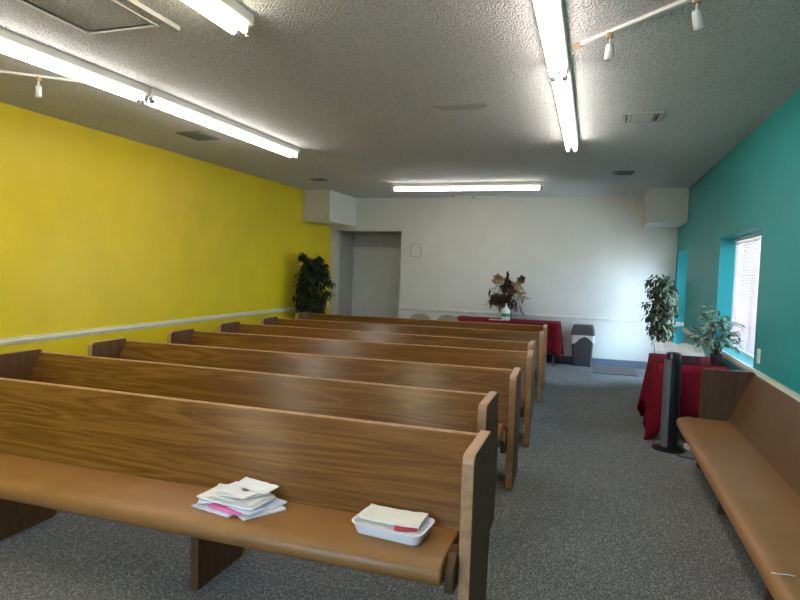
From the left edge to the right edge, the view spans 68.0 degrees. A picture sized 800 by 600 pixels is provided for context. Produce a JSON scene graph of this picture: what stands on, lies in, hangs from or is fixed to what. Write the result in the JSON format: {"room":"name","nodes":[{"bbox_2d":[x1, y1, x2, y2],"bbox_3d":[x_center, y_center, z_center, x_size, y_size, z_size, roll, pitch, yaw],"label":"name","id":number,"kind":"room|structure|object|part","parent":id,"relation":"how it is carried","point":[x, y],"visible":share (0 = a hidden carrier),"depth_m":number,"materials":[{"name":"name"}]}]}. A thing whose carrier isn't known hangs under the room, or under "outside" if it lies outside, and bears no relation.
{"room":"house of worship","nodes":[
{"label":"house of worship","id":0,"kind":"room"},
{"bbox_2d":[0,102,330,355],"bbox_3d":[-3.621,-0.309,5.930,0.180,3.030,13.820,3,3,18],"label":"wall","id":1,"kind":"structure","parent":0,"point":[99,229],"depth_m":6.93,"materials":[{"name":"yellow paint"}]},
{"bbox_2d":[0,303,329,345],"bbox_3d":[-3.545,0.372,5.935,0.026,0.068,13.460,3,3,18],"label":"trim","id":2,"kind":"structure","parent":1,"relation":"attached to","point":[76,333],"depth_m":6.92,"materials":[{"name":"beige paint"}]},
{"bbox_2d":[303,190,355,225],"bbox_3d":[-1.352,-1.770,11.548,0.551,0.575,1.260,3,3,18],"label":"soffit","id":3,"kind":"object","parent":1,"relation":"attached to","point":[323,207],"depth_m":11.02,"materials":[{"name":"white paint"}]},
{"bbox_2d":[338,231,400,314],"bbox_3d":[-0.482,-0.291,12.635,1.595,2.472,0.860,3,3,18],"label":"wall","id":4,"kind":"structure","parent":0,"point":[348,239],"depth_m":12.85,"materials":[{"name":"grey paint"}]},
{"bbox_2d":[351,247,400,317],"bbox_3d":[-0.400,-0.105,12.917,1.395,2.075,0.090,3,3,18],"label":"door","id":5,"kind":"structure","parent":4,"relation":"in","point":[376,271],"depth_m":12.96,"materials":[{"name":"paint"}]},
{"bbox_2d":[0,361,764,599],"bbox_3d":[-0.310,1.404,5.381,6.972,0.120,14.680,3,3,18],"label":"floor","id":6,"kind":"structure","parent":0,"point":[592,511],"depth_m":3.54,"materials":[{"name":"grey carpet"}]},
{"bbox_2d":[0,377,491,599],"bbox_3d":[-1.614,0.980,3.296,4.140,0.868,0.673,3,3,18],"label":"pew","id":7,"kind":"object","parent":6,"relation":"on","point":[141,460],"visible":0.95,"depth_m":3.03,"materials":[{"name":"brown wood"}]},
{"bbox_2d":[191,503,231,516],"bbox_3d":[-0.869,1.002,2.888,0.240,0.009,0.160,3,3,28],"label":"booklet","id":8,"kind":"object","parent":7,"relation":"on","point":[200,506],"visible":0.37,"depth_m":2.83,"materials":[{"name":"white paper"}]},
{"bbox_2d":[197,493,213,503],"bbox_3d":[-0.928,0.978,2.928,0.120,0.006,0.120,1,3,-10],"label":"booklet","id":9,"kind":"object","parent":8,"relation":"on","point":[202,501],"visible":0.32,"depth_m":2.88,"materials":[{"name":"white paper"}]},
{"bbox_2d":[208,503,241,515],"bbox_3d":[-0.809,0.995,2.858,0.200,0.010,0.120,4,4,30],"label":"booklet","id":10,"kind":"object","parent":8,"relation":"on","point":[223,508],"visible":0.43,"depth_m":2.82,"materials":[{"name":"pink paper"}]},
{"bbox_2d":[227,506,265,515],"bbox_3d":[-0.732,0.990,2.822,0.160,0.006,0.100,4,4,36],"label":"booklet","id":11,"kind":"object","parent":10,"relation":"on","point":[259,509],"visible":0.55,"depth_m":2.79,"materials":[{"name":"white paper"}]},
{"bbox_2d":[197,487,275,510],"bbox_3d":[-0.805,0.971,2.919,0.340,0.017,0.180,3,3,24],"label":"booklet","id":12,"kind":"object","parent":11,"relation":"on","point":[205,496],"visible":0.44,"depth_m":2.86,"materials":[{"name":"white paper"}]},
{"bbox_2d":[213,493,274,507],"bbox_3d":[-0.765,0.960,2.911,0.240,0.015,0.170,4,4,30],"label":"booklet","id":13,"kind":"object","parent":12,"relation":"on","point":[251,502],"visible":0.44,"depth_m":2.85,"materials":[{"name":"white paper"}]},
{"bbox_2d":[208,483,233,496],"bbox_3d":[-0.817,0.946,2.943,0.220,0.006,0.150,2,3,4],"label":"booklet","id":14,"kind":"object","parent":13,"relation":"on","point":[213,492],"visible":0.38,"depth_m":2.90,"materials":[{"name":"white paper"}]},
{"bbox_2d":[246,492,269,498],"bbox_3d":[-0.755,0.941,2.938,0.130,0.006,0.200,-1,4,-44],"label":"booklet","id":15,"kind":"object","parent":14,"relation":"on","point":[259,494],"visible":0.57,"depth_m":2.87,"materials":[{"name":"white paper"}]},
{"bbox_2d":[215,481,258,498],"bbox_3d":[-0.788,0.935,2.917,0.200,0.007,0.140,4,4,33],"label":"booklet","id":16,"kind":"object","parent":15,"relation":"on","point":[230,489],"visible":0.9,"depth_m":2.90,"materials":[{"name":"white paper"}]},
{"bbox_2d":[233,477,278,493],"bbox_3d":[-0.717,0.924,2.955,0.220,0.018,0.090,4,4,30],"label":"booklet","id":17,"kind":"object","parent":16,"relation":"on","point":[248,483],"visible":1,"depth_m":2.95,"materials":[{"name":"white paper"}]},
{"bbox_3d":[-1.663,1.018,3.152,3.952,0.100,0.366,3,3,18],"label":"seat","id":18,"kind":"part","parent":7,"relation":"part of","materials":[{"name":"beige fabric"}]},
{"bbox_2d":[238,505,285,520],"bbox_3d":[-0.683,1.009,2.860,0.220,0.010,0.150,-1,4,-40],"label":"booklet","id":19,"kind":"object","parent":7,"relation":"on","point":[243,517],"visible":0.44,"depth_m":2.81,"materials":[{"name":"white paper"}]},
{"bbox_2d":[260,498,286,510],"bbox_3d":[-0.630,0.997,2.910,0.100,0.013,0.120,3,3,28],"label":"booklet","id":20,"kind":"object","parent":19,"relation":"on","point":[276,502],"visible":0.66,"depth_m":2.90,"materials":[{"name":"white paper"}]},
{"bbox_2d":[352,507,434,545],"bbox_3d":[-0.030,1.017,2.669,0.345,0.053,0.215,3,3,24],"label":"paper tray","id":21,"kind":"object","parent":7,"relation":"on","point":[382,533],"visible":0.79,"depth_m":2.59,"materials":[{"name":"white plastic"}]},
{"bbox_2d":[359,519,426,534],"bbox_3d":[-0.030,1.017,2.669,0.270,0.035,0.145,3,3,24],"label":"folded paper","id":22,"kind":"object","parent":21,"relation":"in","point":[423,526],"visible":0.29,"depth_m":2.63,"materials":[{"name":"white paper"}]},
{"bbox_2d":[359,503,428,528],"bbox_3d":[-0.026,0.979,2.688,0.280,0.018,0.150,3,3,19],"label":"folded paper","id":23,"kind":"object","parent":22,"relation":"on","point":[375,513],"visible":1,"depth_m":2.67,"materials":[{"name":"white paper"}]},
{"bbox_2d":[394,525,416,531],"bbox_3d":[0.027,0.998,2.610,0.100,0.011,0.070,2,3,4],"label":"folded paper","id":24,"kind":"object","parent":22,"relation":"on","point":[396,528],"visible":0.59,"depth_m":2.58,"materials":[{"name":"red paper"}]},
{"bbox_3d":[0.352,1.072,2.742,0.054,0.868,0.520,3,3,18],"label":"panel","id":25,"kind":"part","parent":7,"relation":"part of","materials":[{"name":"brown wood"}]},
{"bbox_2d":[0,349,497,527],"bbox_3d":[-1.306,0.941,4.194,3.885,0.868,0.673,3,3,18],"label":"pew","id":26,"kind":"object","parent":6,"relation":"on","point":[474,412],"visible":0.24,"depth_m":4.24,"materials":[{"name":"brown wood"}]},
{"bbox_3d":[-3.105,0.849,4.850,0.054,0.868,0.520,3,3,18],"label":"panel","id":27,"kind":"part","parent":26,"relation":"part of","materials":[{"name":"brown wood"}]},
{"bbox_3d":[-1.259,0.748,4.312,3.775,0.445,0.263,3,3,18],"label":"backrest","id":28,"kind":"part","parent":26,"relation":"part of","materials":[{"name":"brown wood"}]},
{"bbox_3d":[0.540,1.027,3.684,0.054,0.868,0.520,3,3,18],"label":"panel","id":29,"kind":"part","parent":26,"relation":"part of","materials":[{"name":"brown wood"}]},
{"bbox_2d":[88,338,520,489],"bbox_3d":[-0.967,0.902,5.114,3.885,0.868,0.673,3,3,16],"label":"pew","id":30,"kind":"object","parent":6,"relation":"on","point":[507,382],"visible":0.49,"depth_m":5.12,"materials":[{"name":"brown wood"}]},
{"bbox_3d":[-2.787,0.813,5.709,0.054,0.868,0.520,3,3,16],"label":"panel","id":31,"kind":"part","parent":30,"relation":"part of","materials":[{"name":"brown wood"}]},
{"bbox_3d":[-0.924,0.709,5.233,3.775,0.445,0.263,3,3,16],"label":"backrest","id":32,"kind":"part","parent":30,"relation":"part of","materials":[{"name":"brown wood"}]},
{"bbox_3d":[-1.010,0.941,4.968,3.697,0.100,0.366,3,3,16],"label":"seat","id":33,"kind":"part","parent":30,"relation":"part of","materials":[{"name":"brown wood"}]},
{"bbox_3d":[0.895,0.986,4.665,0.054,0.868,0.520,3,3,16],"label":"panel","id":34,"kind":"part","parent":30,"relation":"part of","materials":[{"name":"brown wood"}]},
{"bbox_2d":[292,252,334,313],"bbox_3d":[-1.614,0.082,10.677,0.779,1.866,0.774,4,4,39],"label":"potted ficus","id":35,"kind":"object","parent":6,"relation":"on","point":[313,272],"visible":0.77,"depth_m":10.58,"materials":[{"name":"plant"}]},
{"bbox_2d":[167,328,533,446],"bbox_3d":[-0.621,0.856,6.173,3.885,0.868,0.673,3,3,14],"label":"pew","id":36,"kind":"object","parent":6,"relation":"on","point":[476,357],"visible":0.44,"depth_m":6.24,"materials":[{"name":"brown wood"}]},
{"bbox_3d":[-2.458,0.769,6.717,0.054,0.868,0.520,3,3,14],"label":"panel","id":37,"kind":"part","parent":36,"relation":"part of","materials":[{"name":"brown wood"}]},
{"bbox_3d":[-0.582,0.662,6.293,3.775,0.445,0.263,3,3,14],"label":"backrest","id":38,"kind":"part","parent":36,"relation":"part of","materials":[{"name":"brown wood"}]},
{"bbox_3d":[1.253,0.937,5.778,0.054,0.868,0.520,3,3,14],"label":"panel","id":39,"kind":"part","parent":36,"relation":"part of","materials":[{"name":"brown wood"}]},
{"bbox_2d":[217,321,535,417],"bbox_3d":[-0.402,0.814,7.084,3.885,0.868,0.673,3,3,17],"label":"pew","id":40,"kind":"object","parent":6,"relation":"on","point":[230,327],"visible":0.23,"depth_m":7.24,"materials":[{"name":"brown wood"}]},
{"bbox_3d":[-2.209,0.723,7.716,0.054,0.868,0.520,3,3,17],"label":"panel","id":41,"kind":"part","parent":40,"relation":"part of","materials":[{"name":"brown wood"}]},
{"bbox_3d":[-0.356,0.620,7.202,3.775,0.445,0.263,3,3,17],"label":"backrest","id":42,"kind":"part","parent":40,"relation":"part of","materials":[{"name":"brown wood"}]},
{"bbox_3d":[1.451,0.899,6.597,0.054,0.868,0.520,3,3,17],"label":"panel","id":43,"kind":"part","parent":40,"relation":"part of","materials":[{"name":"brown wood"}]},
{"bbox_2d":[261,316,543,401],"bbox_3d":[-0.051,0.770,8.105,3.885,0.868,0.673,3,3,14],"label":"pew","id":44,"kind":"object","parent":6,"relation":"on","point":[522,336],"visible":0.36,"depth_m":8.18,"materials":[{"name":"brown wood"}]},
{"bbox_3d":[-1.892,0.683,8.633,0.054,0.868,0.520,3,3,14],"label":"panel","id":45,"kind":"part","parent":44,"relation":"part of","materials":[{"name":"brown wood"}]},
{"bbox_3d":[-0.013,0.576,8.225,3.775,0.445,0.263,3,3,14],"label":"backrest","id":46,"kind":"part","parent":44,"relation":"part of","materials":[{"name":"brown wood"}]},
{"bbox_3d":[1.827,0.850,7.725,0.054,0.868,0.520,3,3,14],"label":"panel","id":47,"kind":"part","parent":44,"relation":"part of","materials":[{"name":"brown wood"}]},
{"bbox_2d":[409,313,430,319],"bbox_3d":[0.295,0.664,10.684,0.420,0.826,0.455,3,3,18],"label":"folding chair","id":48,"kind":"object","parent":6,"relation":"on","point":[418,315],"visible":0.24,"depth_m":10.84,"materials":[{"name":"grey metal"}]},
{"bbox_2d":[295,312,546,386],"bbox_3d":[0.249,0.724,9.131,3.885,0.868,0.673,3,3,15],"label":"pew","id":49,"kind":"object","parent":6,"relation":"on","point":[304,315],"visible":0.23,"depth_m":9.26,"materials":[{"name":"brown wood"}]},
{"bbox_3d":[-1.584,0.636,9.686,0.054,0.868,0.520,3,3,15],"label":"panel","id":50,"kind":"part","parent":49,"relation":"part of","materials":[{"name":"brown wood"}]},
{"bbox_3d":[0.289,0.530,9.251,3.775,0.445,0.263,3,3,15],"label":"backrest","id":51,"kind":"part","parent":49,"relation":"part of","materials":[{"name":"brown wood"}]},
{"bbox_3d":[2.121,0.806,8.724,0.054,0.868,0.520,3,3,15],"label":"panel","id":52,"kind":"part","parent":49,"relation":"part of","materials":[{"name":"brown wood"}]},
{"bbox_2d":[437,315,458,320],"bbox_3d":[0.790,0.688,10.525,0.420,0.826,0.455,3,3,18],"label":"folding chair","id":53,"kind":"object","parent":6,"relation":"on","point":[443,317],"visible":0.27,"depth_m":10.68,"materials":[{"name":"grey metal"}]},
{"bbox_2d":[552,354,555,365],"bbox_3d":[1.949,0.740,10.880,1.860,0.757,0.580,3,3,18],"label":"folding table","id":54,"kind":"object","parent":6,"relation":"on","point":[553,356],"visible":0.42,"depth_m":10.41,"materials":[{"name":"metal"}]},
{"bbox_2d":[456,316,563,358],"bbox_3d":[1.940,0.661,10.856,2.038,0.608,0.685,3,3,18],"label":"tablecloth","id":55,"kind":"object","parent":54,"relation":"on","point":[554,330],"visible":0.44,"depth_m":10.44,"materials":[{"name":"red fabric"}]},
{"bbox_2d":[501,303,509,320],"bbox_3d":[1.909,0.213,10.681,0.155,0.303,0.155,3,3,18],"label":"pump bottle","id":56,"kind":"object","parent":55,"relation":"on","point":[505,311],"visible":0.99,"depth_m":10.62,"materials":[{"name":"white plastic"}]},
{"bbox_2d":[488,271,529,318],"bbox_3d":[1.949,-0.090,10.850,0.881,0.893,0.405,3,3,18],"label":"flower arrangement","id":57,"kind":"object","parent":55,"relation":"on","point":[513,288],"visible":0.93,"depth_m":10.82,"materials":[{"name":"plant"}]},
{"bbox_2d":[571,324,594,366],"bbox_3d":[3.270,0.806,10.622,0.410,0.735,0.315,3,3,18],"label":"waste bin","id":58,"kind":"object","parent":6,"relation":"on","point":[582,335],"visible":1,"depth_m":10.49,"materials":[{"name":"grey plastic"}]},
{"bbox_3d":[3.279,0.531,10.607,0.410,0.183,0.315,3,3,18],"label":"lid","id":59,"kind":"part","parent":58,"relation":"part of","materials":[{"name":"grey plastic"}]},
{"bbox_2d":[593,366,637,375],"bbox_3d":[3.660,1.208,10.124,0.700,0.010,0.780,3,3,18],"label":"floor mat","id":60,"kind":"object","parent":6,"relation":"on","point":[596,369],"visible":1,"depth_m":10.07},
{"bbox_2d":[639,274,679,345],"bbox_3d":[4.273,0.413,9.706,0.685,1.682,0.666,-1,4,-42],"label":"potted ficus","id":61,"kind":"object","parent":6,"relation":"on","point":[660,297],"visible":0.98,"depth_m":9.60,"materials":[{"name":"plant"}]},
{"bbox_2d":[652,352,695,459],"bbox_3d":[2.626,0.962,5.553,0.461,0.929,0.378,3,3,28],"label":"tower fan","id":62,"kind":"object","parent":6,"relation":"on","point":[670,407],"visible":0.92,"depth_m":5.57,"materials":[{"name":"black plastic"}]},
{"bbox_2d":[683,443,690,450],"bbox_3d":[2.749,1.399,5.651,0.050,0.055,0.090,1,3,-12],"label":"power adapter","id":63,"kind":"object","parent":6,"relation":"on","point":[685,446],"visible":0.51,"depth_m":5.64,"materials":[{"name":"white plastic"}]},
{"bbox_2d":[676,368,799,599],"bbox_3d":[1.968,1.115,2.893,0.597,0.868,4.600,3,3,18],"label":"pew","id":64,"kind":"object","parent":6,"relation":"on","point":[744,438],"visible":1,"depth_m":3.73,"materials":[{"name":"brown wood"}]},
{"bbox_3d":[2.760,1.026,5.023,0.407,0.868,0.054,3,3,18],"label":"panel","id":65,"kind":"part","parent":64,"relation":"part of","materials":[{"name":"brown wood"}]},
{"bbox_3d":[2.156,0.936,2.824,0.208,0.445,4.490,3,3,18],"label":"backrest","id":66,"kind":"part","parent":64,"relation":"part of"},
{"bbox_2d":[0,0,799,197],"bbox_3d":[-0.343,-1.721,4.803,6.972,0.123,13.820,3,3,18],"label":"ceiling","id":67,"kind":"structure","parent":0,"point":[357,86],"depth_m":4.58,"materials":[{"name":"white paint"}]},
{"bbox_2d":[0,70,86,97],"bbox_3d":[-2.923,-1.643,4.498,1.573,0.169,0.049,1,3,-21],"label":"track light","id":68,"kind":"object","parent":67,"relation":"attached to","point":[38,89],"visible":0.61,"depth_m":4.54,"materials":[{"name":"white metal"}]},
{"bbox_3d":[-2.934,-1.717,4.489,1.543,0.020,0.026,1,3,-21],"label":"track rail","id":69,"kind":"part","parent":68,"relation":"part of","materials":[{"name":"white metal"}]},
{"bbox_2d":[0,27,149,102],"bbox_3d":[-2.495,-1.608,3.661,0.132,0.122,2.430,3,3,20],"label":"fluorescent fixture","id":70,"kind":"object","parent":67,"relation":"attached to","point":[12,44],"visible":1,"depth_m":4.10,"materials":[{"name":"white metal"}]},
{"bbox_2d":[5,0,179,38],"bbox_3d":[-1.757,-1.609,3.236,0.684,0.026,0.820,3,3,18],"label":"attic hatch","id":71,"kind":"object","parent":67,"relation":"attached to","point":[90,19],"visible":1,"depth_m":3.38,"materials":[{"name":"white paint"}]},
{"bbox_3d":[-1.758,-1.619,3.237,0.500,0.006,0.640,3,3,18],"label":"hatch panel","id":72,"kind":"part","parent":71,"relation":"part of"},
{"bbox_2d":[176,131,219,140],"bbox_3d":[-2.227,-1.808,6.548,0.300,0.019,0.380,3,3,18],"label":"ceiling vent","id":73,"kind":"object","parent":67,"relation":"in","point":[196,135],"visible":1,"depth_m":6.51,"materials":[{"name":"grey metal"}]},
{"bbox_2d":[181,0,253,37],"bbox_3d":[-1.256,-1.489,2.190,0.132,0.122,2.430,3,3,18],"label":"fluorescent fixture","id":74,"kind":"object","parent":67,"relation":"attached to","point":[230,15],"visible":1,"depth_m":3.14,"materials":[{"name":"white metal"}]},
{"bbox_2d":[142,88,299,158],"bbox_3d":[-1.656,-1.705,5.952,0.132,0.122,2.430,3,3,19],"label":"fluorescent fixture","id":75,"kind":"object","parent":67,"relation":"attached to","point":[158,99],"visible":0.86,"depth_m":5.59,"materials":[{"name":"white metal"}]},
{"bbox_2d":[310,178,328,180],"bbox_3d":[-1.313,-1.944,9.602,0.250,0.019,0.200,3,3,18],"label":"ceiling vent","id":76,"kind":"object","parent":67,"relation":"in","point":[318,179],"visible":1,"depth_m":9.55,"materials":[{"name":"grey metal"}]},
{"bbox_2d":[392,181,542,191],"bbox_3d":[1.034,-1.809,9.466,2.430,0.122,0.132,3,3,18],"label":"fluorescent fixture","id":77,"kind":"object","parent":67,"relation":"attached to","point":[517,185],"visible":1,"depth_m":9.40,"materials":[{"name":"white plastic"}]},
{"bbox_2d":[452,196,507,204],"bbox_3d":[1.486,-1.858,11.086,1.052,0.169,0.049,3,3,15],"label":"track light","id":78,"kind":"object","parent":67,"relation":"attached to","point":[452,196],"visible":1,"depth_m":11.10,"materials":[{"name":"white metal"}]},
{"bbox_3d":[1.503,-1.932,11.078,1.022,0.020,0.026,3,3,15],"label":"track rail","id":79,"kind":"part","parent":78,"relation":"part of","materials":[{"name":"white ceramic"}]},
{"bbox_2d":[533,0,568,79],"bbox_3d":[0.666,-1.458,2.745,0.132,0.122,2.430,3,3,18],"label":"fluorescent fixture","id":80,"kind":"object","parent":67,"relation":"attached to","point":[549,13],"visible":1,"depth_m":3.24,"materials":[{"name":"white plastic"}]},
{"bbox_2d":[551,61,578,151],"bbox_3d":[1.428,-1.559,5.067,0.132,0.122,2.430,3,3,18],"label":"fluorescent fixture","id":81,"kind":"object","parent":67,"relation":"attached to","point":[563,89],"visible":0.77,"depth_m":4.66,"materials":[{"name":"white plastic"}]},
{"bbox_2d":[613,171,633,174],"bbox_3d":[3.030,-1.722,8.043,0.265,0.019,0.260,3,3,18],"label":"ceiling vent","id":82,"kind":"object","parent":67,"relation":"in","point":[614,172],"visible":1,"depth_m":8.02,"materials":[{"name":"grey metal"}]},
{"bbox_2d":[573,0,704,61],"bbox_3d":[1.476,-1.416,2.908,0.077,0.172,1.644,0,4,-29],"label":"track light","id":83,"kind":"object","parent":67,"relation":"attached to","point":[697,18],"visible":1,"depth_m":3.20,"materials":[{"name":"white metal"}]},
{"bbox_3d":[1.474,-1.491,2.884,0.026,0.020,1.614,0,4,-29],"label":"track rail","id":84,"kind":"part","parent":83,"relation":"part of","materials":[{"name":"white metal"}]},
{"bbox_2d":[621,111,663,123],"bbox_3d":[2.120,-1.598,5.203,0.330,0.019,0.330,3,3,18],"label":"ceiling vent","id":85,"kind":"object","parent":67,"relation":"in","point":[638,117],"visible":1,"depth_m":5.17,"materials":[{"name":"metal"}]},
{"bbox_2d":[329,196,677,361],"bbox_3d":[1.684,-0.434,11.378,6.552,3.030,0.180,3,3,18],"label":"wall","id":86,"kind":"structure","parent":0,"point":[575,256],"depth_m":10.99,"materials":[{"name":"white paint"}]},
{"bbox_2d":[410,244,421,256],"bbox_3d":[0.313,-0.976,11.696,0.224,0.260,0.018,3,3,18],"label":"access panel","id":87,"kind":"object","parent":86,"relation":"attached to","point":[415,249],"visible":1,"depth_m":11.70,"materials":[{"name":"white paint"}]},
{"bbox_3d":[0.314,-0.976,11.700,0.210,0.250,0.010,3,3,18],"label":"panel","id":88,"kind":"part","parent":87,"relation":"part of","materials":[{"name":"white paint"}]},
{"bbox_2d":[399,307,657,323],"bbox_3d":[2.363,0.281,11.080,5.001,0.068,0.026,3,3,18],"label":"trim","id":89,"kind":"structure","parent":86,"relation":"attached to","point":[400,308],"depth_m":11.04,"materials":[{"name":"white paint"}]},
{"bbox_2d":[546,354,646,368],"bbox_3d":[2.340,1.055,11.128,5.001,0.125,0.014,3,3,18],"label":"baseboard","id":90,"kind":"structure","parent":86,"relation":"attached to","point":[565,359],"depth_m":10.66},
{"bbox_2d":[672,89,799,394],"bbox_3d":[2.807,0.007,3.856,0.240,3.030,13.820,3,3,18],"label":"wall","id":91,"kind":"structure","parent":0,"point":[754,188],"depth_m":5.24,"materials":[{"name":"teal paint"}]},
{"bbox_2d":[642,188,688,227],"bbox_3d":[4.370,-1.510,9.806,0.581,0.545,1.060,3,3,18],"label":"soffit","id":92,"kind":"object","parent":91,"relation":"attached to","point":[662,207],"depth_m":9.32,"materials":[{"name":"white paint"}]},
{"bbox_2d":[675,322,683,325],"bbox_3d":[4.761,0.410,10.101,0.158,0.068,0.018,3,3,18],"label":"trim","id":93,"kind":"structure","parent":91,"relation":"attached to","point":[677,323],"depth_m":10.09,"materials":[{"name":"white paint"}]},
{"bbox_2d":[682,327,799,401],"bbox_3d":[2.458,0.703,3.313,0.026,0.068,12.155,3,3,18],"label":"trim","id":94,"kind":"structure","parent":91,"relation":"attached to","point":[729,357],"depth_m":5.03,"materials":[{"name":"white paint"}]},
{"bbox_2d":[736,233,760,355],"bbox_3d":[3.561,-0.045,5.892,0.050,1.234,1.726,3,3,18],"label":"window","id":95,"kind":"structure","parent":91,"relation":"in","point":[758,233],"depth_m":6.30,"materials":[{"name":"white glass"}]},
{"bbox_2d":[730,233,761,357],"bbox_3d":[3.502,-0.047,5.911,0.040,1.196,1.686,3,3,18],"label":"window blind","id":96,"kind":"object","parent":95,"relation":"attached to","point":[745,316],"visible":0.62,"depth_m":6.11,"materials":[{"name":"white plastic"}]},
{"bbox_3d":[3.486,0.541,5.942,0.024,0.016,1.682,3,3,18],"label":"rail","id":97,"kind":"part","parent":96,"relation":"part of","materials":[{"name":"white plastic"}]},
{"bbox_3d":[3.489,-0.038,5.916,0.002,1.160,1.115,3,3,18],"label":"ladder cord","id":98,"kind":"part","parent":96,"relation":"part of","materials":[{"name":"white fabric"}]},
{"bbox_3d":[3.560,-0.045,5.892,0.004,1.138,1.630,3,3,18],"label":"pane","id":99,"kind":"part","parent":95,"relation":"part of","materials":[{"name":"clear glass"}]},
{"bbox_2d":[756,348,760,363],"bbox_3d":[3.018,0.473,4.997,0.016,0.124,0.072,3,3,18],"label":"wall plate","id":100,"kind":"object","parent":91,"relation":"attached to","point":[758,349],"visible":1,"depth_m":4.98,"materials":[{"name":"white plastic"}]},
{"bbox_3d":[3.023,1.021,6.287,0.665,0.757,0.870,3,3,18],"label":"side table","id":101,"kind":"object","parent":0,"visible":0},
{"bbox_2d":[637,353,731,439],"bbox_3d":[2.976,1.017,6.294,0.783,0.760,1.083,3,3,18],"label":"tablecloth","id":102,"kind":"object","parent":101,"relation":"on","point":[649,405],"visible":0.5,"depth_m":5.93,"materials":[{"name":"red fabric"}]},
{"bbox_2d":[681,356,700,365],"bbox_3d":[2.907,0.577,6.066,0.290,0.134,0.265,3,3,18],"label":"book stand","id":103,"kind":"object","parent":102,"relation":"on","point":[686,360],"visible":0.42,"depth_m":5.94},
{"bbox_2d":[654,342,705,357],"bbox_3d":[2.858,0.503,6.082,0.462,0.100,0.328,3,3,21],"label":"open book","id":104,"kind":"object","parent":103,"relation":"on","point":[686,349],"visible":0.91,"depth_m":6.04,"materials":[{"name":"white paper"}]},
{"bbox_2d":[686,306,745,365],"bbox_3d":[3.170,0.361,5.978,0.560,0.591,0.605,3,3,18],"label":"potted plant","id":105,"kind":"object","parent":102,"relation":"on","point":[710,338],"visible":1,"depth_m":5.94,"materials":[{"name":"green plant"}]},
{"bbox_3d":[3.194,0.602,5.997,0.123,0.110,0.123,3,3,18],"label":"pot","id":106,"kind":"part","parent":105,"relation":"part of","materials":[{"name":"plastic"}]}
]}

